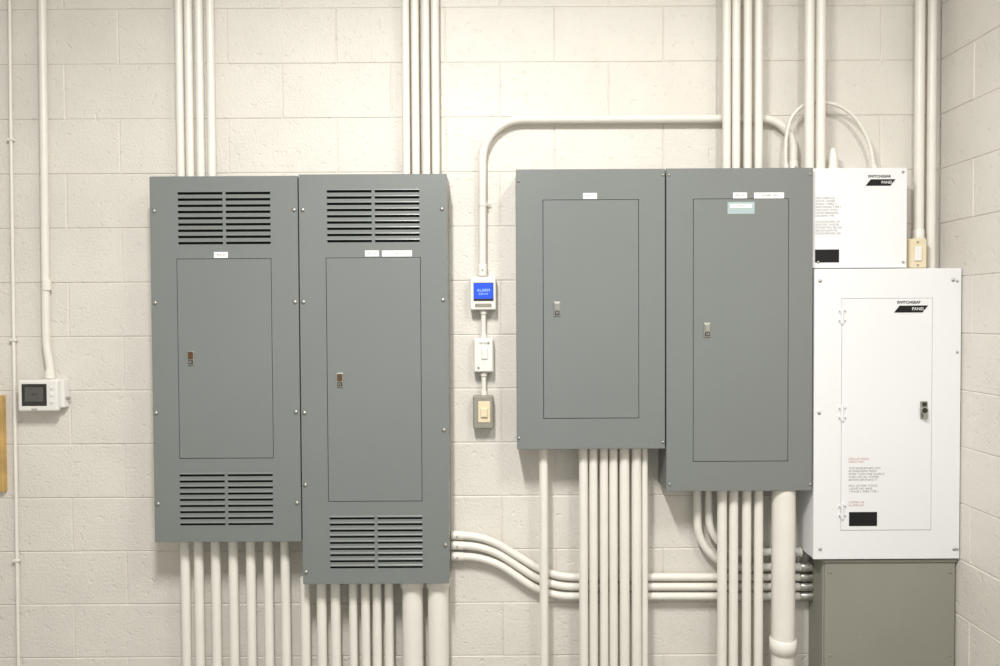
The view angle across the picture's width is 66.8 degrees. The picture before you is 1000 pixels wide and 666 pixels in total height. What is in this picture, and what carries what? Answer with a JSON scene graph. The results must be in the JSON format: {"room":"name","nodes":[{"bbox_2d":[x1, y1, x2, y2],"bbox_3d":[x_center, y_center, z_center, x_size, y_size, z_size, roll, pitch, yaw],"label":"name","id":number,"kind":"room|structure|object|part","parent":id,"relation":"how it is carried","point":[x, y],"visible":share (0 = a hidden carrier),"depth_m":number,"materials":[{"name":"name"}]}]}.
{"room":"electrical room","nodes":[
{"label":"electrical room","id":0,"kind":"room"},
{"bbox_2d":[0,0,941,665],"bbox_3d":[-0.701,-0.138,2.922,4.999,3.350,0.150,0,1,0],"label":"wall","id":1,"kind":"structure","parent":0,"point":[302,86],"depth_m":2.84,"materials":[{"name":"beige concrete"}]},
{"bbox_2d":[0,395,6,491],"bbox_3d":[-1.976,0.416,2.834,0.230,0.363,0.054,0,1,0],"label":"key rack","id":2,"kind":"object","parent":1,"relation":"attached to","point":[3,446],"visible":1,"depth_m":2.84,"materials":[{"name":"brown wood"}]},
{"bbox_2d":[7,0,20,665],"bbox_3d":[-1.822,-0.130,2.838,0.040,3.350,0.016,0,1,0],"label":"cable","id":3,"kind":"object","parent":1,"relation":"attached to","point":[10,139],"visible":1,"depth_m":2.84,"materials":[{"name":"beige plastic"}]},
{"bbox_2d":[18,378,70,410],"bbox_3d":[-1.695,0.230,2.825,0.170,0.118,0.064,0,1,0],"label":"thermostat","id":4,"kind":"object","parent":1,"relation":"attached to","point":[52,394],"depth_m":2.80,"materials":[{"name":"white plastic"}]},
{"bbox_2d":[38,0,54,378],"bbox_3d":[-1.692,-0.818,2.812,0.043,1.975,0.035,0,1,0],"label":"conduit","id":5,"kind":"object","parent":1,"relation":"attached to","point":[46,283],"visible":1,"depth_m":2.81,"materials":[{"name":"beige metal"}]},
{"bbox_2d":[149,176,302,541],"bbox_3d":[-0.980,0.095,2.773,0.526,1.308,0.155,0,1,0],"label":"electrical panelboard","id":6,"kind":"object","parent":1,"relation":"attached to","point":[225,264],"visible":1,"depth_m":2.71,"materials":[{"name":"grey metal"}]},
{"bbox_2d":[174,0,215,175],"bbox_3d":[-1.121,-1.184,2.779,0.144,1.248,0.030,0,1,0],"label":"conduit","id":7,"kind":"object","parent":6,"relation":"attached to","point":[186,49],"visible":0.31,"depth_m":2.77,"materials":[{"name":"beige metal"}]},
{"bbox_3d":[-0.981,0.092,2.711,0.334,0.711,0.011,0,1,0],"label":"door","id":8,"kind":"part","parent":6,"relation":"part of","materials":[{"name":"grey metal"}]},
{"bbox_2d":[299,174,451,583],"bbox_3d":[-0.449,0.167,2.775,0.526,1.467,0.155,0,1,0],"label":"electrical panelboard","id":9,"kind":"object","parent":1,"relation":"attached to","point":[374,248],"visible":1,"depth_m":2.71,"materials":[{"name":"grey metal"}]},
{"bbox_3d":[-0.449,0.168,2.713,0.334,0.870,0.011,0,1,0],"label":"door","id":10,"kind":"part","parent":9,"relation":"part of","materials":[{"name":"grey metal"}]},
{"bbox_2d":[401,0,439,173],"bbox_3d":[-0.293,-1.190,2.779,0.138,1.243,0.030,0,1,0],"label":"conduit","id":11,"kind":"object","parent":9,"relation":"attached to","point":[425,32],"visible":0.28,"depth_m":2.77,"materials":[{"name":"beige metal"}]},
{"bbox_2d":[470,277,495,309],"bbox_3d":[-0.063,-0.147,2.820,0.096,0.124,0.051,0,1,0],"label":"control panel","id":12,"kind":"object","parent":1,"relation":"attached to","point":[482,289],"visible":1,"depth_m":2.80,"materials":[{"name":"white plastic"}]},
{"bbox_2d":[473,395,493,428],"bbox_3d":[-0.062,0.294,2.826,0.076,0.122,0.058,0,1,0],"label":"switch box","id":13,"kind":"object","parent":1,"relation":"attached to","point":[483,405],"visible":1,"depth_m":2.81,"materials":[{"name":"beige plastic"}]},
{"bbox_2d":[480,372,487,394],"bbox_3d":[-0.060,0.189,2.830,0.026,0.086,0.026,0,1,22],"label":"conduit nipple","id":14,"kind":"object","parent":13,"relation":"on","point":[483,375],"visible":1,"depth_m":2.82,"materials":[{"name":"white metal"}]},
{"bbox_2d":[474,338,493,371],"bbox_3d":[-0.061,0.082,2.825,0.074,0.128,0.052,0,1,0],"label":"light switch","id":15,"kind":"object","parent":1,"relation":"attached to","point":[483,347],"visible":1,"depth_m":2.80,"materials":[{"name":"white plastic"}]},
{"bbox_2d":[480,310,486,337],"bbox_3d":[-0.061,-0.034,2.825,0.026,0.102,0.026,0,1,22],"label":"conduit nipple","id":16,"kind":"object","parent":15,"relation":"on","point":[483,313],"visible":1,"depth_m":2.82,"materials":[{"name":"beige metal"}]},
{"bbox_2d":[515,169,664,448],"bbox_3d":[0.324,-0.085,2.769,0.530,0.998,0.155,0,1,0],"label":"electrical panelboard","id":17,"kind":"object","parent":1,"relation":"attached to","point":[590,243],"visible":1,"depth_m":2.70,"materials":[{"name":"grey metal"}]},
{"bbox_3d":[0.325,-0.084,2.707,0.339,0.777,0.011,0,1,0],"label":"door","id":18,"kind":"part","parent":17,"relation":"part of","materials":[{"name":"grey metal"}]},
{"bbox_2d":[451,530,812,600],"bbox_3d":[0.493,0.872,2.842,1.350,0.274,0.038,0,1,0],"label":"conduit","id":19,"kind":"object","parent":1,"relation":"attached to","point":[805,585],"visible":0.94,"depth_m":2.83,"materials":[{"name":"metal"}]},
{"bbox_2d":[477,114,797,275],"bbox_3d":[0.511,-0.511,2.814,1.193,0.593,0.047,0,1,0],"label":"conduit","id":20,"kind":"object","parent":1,"relation":"attached to","point":[483,204],"visible":0.89,"depth_m":2.79,"materials":[{"name":"metal"}]},
{"bbox_2d":[658,168,812,490],"bbox_3d":[0.855,-0.011,2.771,0.522,1.153,0.155,0,1,0],"label":"electrical panelboard","id":21,"kind":"object","parent":1,"relation":"attached to","point":[739,241],"visible":1,"depth_m":2.70,"materials":[{"name":"grey metal"}]},
{"bbox_3d":[0.859,-0.009,2.709,0.337,0.935,0.011,0,1,0],"label":"door","id":22,"kind":"part","parent":21,"relation":"part of","materials":[{"name":"grey metal"}]},
{"bbox_2d":[722,0,762,167],"bbox_3d":[0.882,-1.203,2.753,0.146,1.229,0.029,0,1,0],"label":"conduit","id":23,"kind":"object","parent":21,"relation":"on","point":[736,4],"visible":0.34,"depth_m":2.75,"materials":[{"name":"beige metal"}]},
{"bbox_2d":[693,491,813,571],"bbox_3d":[0.944,0.730,2.832,0.446,0.332,0.040,0,1,0],"label":"conduit pipes","id":24,"kind":"object","parent":21,"relation":"attached to","point":[697,519],"visible":0.65,"depth_m":2.82,"materials":[{"name":"metal"}]},
{"bbox_2d":[798,268,960,558],"bbox_3d":[1.385,0.290,2.775,0.524,1.042,0.162,0,1,0],"label":"electrical panel","id":25,"kind":"object","parent":1,"relation":"attached to","point":[886,343],"visible":1,"depth_m":2.71,"materials":[{"name":"metal"}]},
{"bbox_2d":[813,168,906,268],"bbox_3d":[1.289,-0.413,2.776,0.340,0.357,0.128,0,1,0],"label":"junction box","id":26,"kind":"object","parent":25,"relation":"on","point":[860,214],"visible":1,"depth_m":2.72,"materials":[{"name":"metal"}]},
{"bbox_2d":[804,0,825,167],"bbox_3d":[1.140,-1.205,2.739,0.075,1.227,0.033,0,1,0],"label":"conduit","id":27,"kind":"object","parent":26,"relation":"on","point":[809,4],"visible":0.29,"depth_m":2.73,"materials":[{"name":"beige metal"}]},
{"bbox_2d":[783,101,877,167],"bbox_3d":[1.212,-0.722,2.780,0.346,0.262,0.022,0,1,0],"label":"cable","id":28,"kind":"object","parent":26,"relation":"attached to","point":[785,165],"visible":0.8,"depth_m":2.77,"materials":[{"name":"beige plastic"}]},
{"bbox_2d":[828,148,838,167],"bbox_3d":[1.220,-0.635,2.776,0.041,0.084,0.041,0,1,22],"label":"connector","id":29,"kind":"object","parent":26,"relation":"on","point":[833,157],"visible":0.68,"depth_m":2.76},
{"bbox_3d":[1.383,0.292,2.712,0.322,0.830,0.005,0,1,0],"label":"door","id":30,"kind":"part","parent":25,"relation":"part of","materials":[{"name":"white metal"}]},
{"bbox_3d":[1.513,0.275,2.702,0.028,0.064,0.016,0,1,0],"label":"latch handle","id":31,"kind":"part","parent":25,"relation":"part of","materials":[{"name":"metal"}]},
{"bbox_2d":[926,0,936,267],"bbox_3d":[1.592,-1.029,2.793,0.032,1.586,0.032,0,1,0],"label":"conduit","id":32,"kind":"object","parent":25,"relation":"attached to","point":[932,4],"visible":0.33,"depth_m":2.79,"materials":[{"name":"beige metal"}]},
{"bbox_2d":[906,239,926,267],"bbox_3d":[1.516,-0.289,2.794,0.074,0.112,0.097,0,1,0],"label":"switch box","id":33,"kind":"object","parent":1,"relation":"attached to","point":[916,248],"visible":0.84,"depth_m":2.75,"materials":[{"name":"plastic"}]},
{"bbox_2d":[912,0,924,238],"bbox_3d":[1.541,-1.084,2.781,0.042,1.476,0.042,0,1,22],"label":"conduit","id":34,"kind":"object","parent":1,"relation":"attached to","point":[919,86],"visible":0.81,"depth_m":2.78,"materials":[{"name":"beige metal"}]},
{"bbox_2d":[940,0,999,665],"bbox_3d":[1.724,-0.097,0.548,0.150,3.350,4.600,0,1,0],"label":"wall","id":35,"kind":"structure","parent":0,"point":[970,50],"depth_m":2.63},
{"bbox_3d":[-0.767,1.639,0.662,5.149,0.100,4.750,0,1,0],"label":"floor","id":36,"kind":"structure","parent":0,"visible":0},
{"bbox_2d":[180,542,290,665],"bbox_3d":[-0.976,1.146,2.807,0.404,0.792,0.035,0,1,0],"label":"conduit","id":37,"kind":"object","parent":36,"relation":"on","point":[185,570],"visible":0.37,"depth_m":2.79,"materials":[{"name":"white metal"}]},
{"bbox_2d":[300,576,393,665],"bbox_3d":[-0.565,1.221,2.808,0.345,0.637,0.037,0,1,0],"label":"conduit","id":38,"kind":"object","parent":36,"relation":"on","point":[321,589],"visible":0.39,"depth_m":2.79,"materials":[{"name":"white metal"}]},
{"bbox_2d":[539,449,548,665],"bbox_3d":[0.162,0.976,2.788,0.033,1.120,0.033,0,1,0],"label":"conduit","id":39,"kind":"object","parent":36,"relation":"on","point":[543,453],"visible":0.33,"depth_m":2.77,"materials":[{"name":"white metal"}]},
{"bbox_2d":[579,449,647,665],"bbox_3d":[0.418,0.975,2.788,0.253,1.120,0.036,0,1,0],"label":"conduit","id":40,"kind":"object","parent":36,"relation":"on","point":[639,537],"visible":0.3,"depth_m":2.77,"materials":[{"name":"white metal"}]},
{"bbox_2d":[717,491,762,665],"bbox_3d":[0.883,1.049,2.790,0.168,0.966,0.035,0,1,0],"label":"conduit","id":41,"kind":"object","parent":36,"relation":"on","point":[721,495],"visible":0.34,"depth_m":2.77,"materials":[{"name":"white metal"}]},
{"bbox_2d":[769,491,796,665],"bbox_3d":[1.036,1.049,2.775,0.096,0.966,0.096,0,1,0],"label":"conduit","id":42,"kind":"object","parent":36,"relation":"on","point":[782,640],"visible":0.91,"depth_m":2.74,"materials":[{"name":"white metal"}]},
{"bbox_2d":[809,555,956,665],"bbox_3d":[1.411,1.173,2.808,0.482,0.713,0.134,0,1,0],"label":"enclosure","id":43,"kind":"object","parent":36,"relation":"on","point":[863,612],"visible":0.97,"depth_m":2.74,"materials":[{"name":"grey paint"}]}
]}

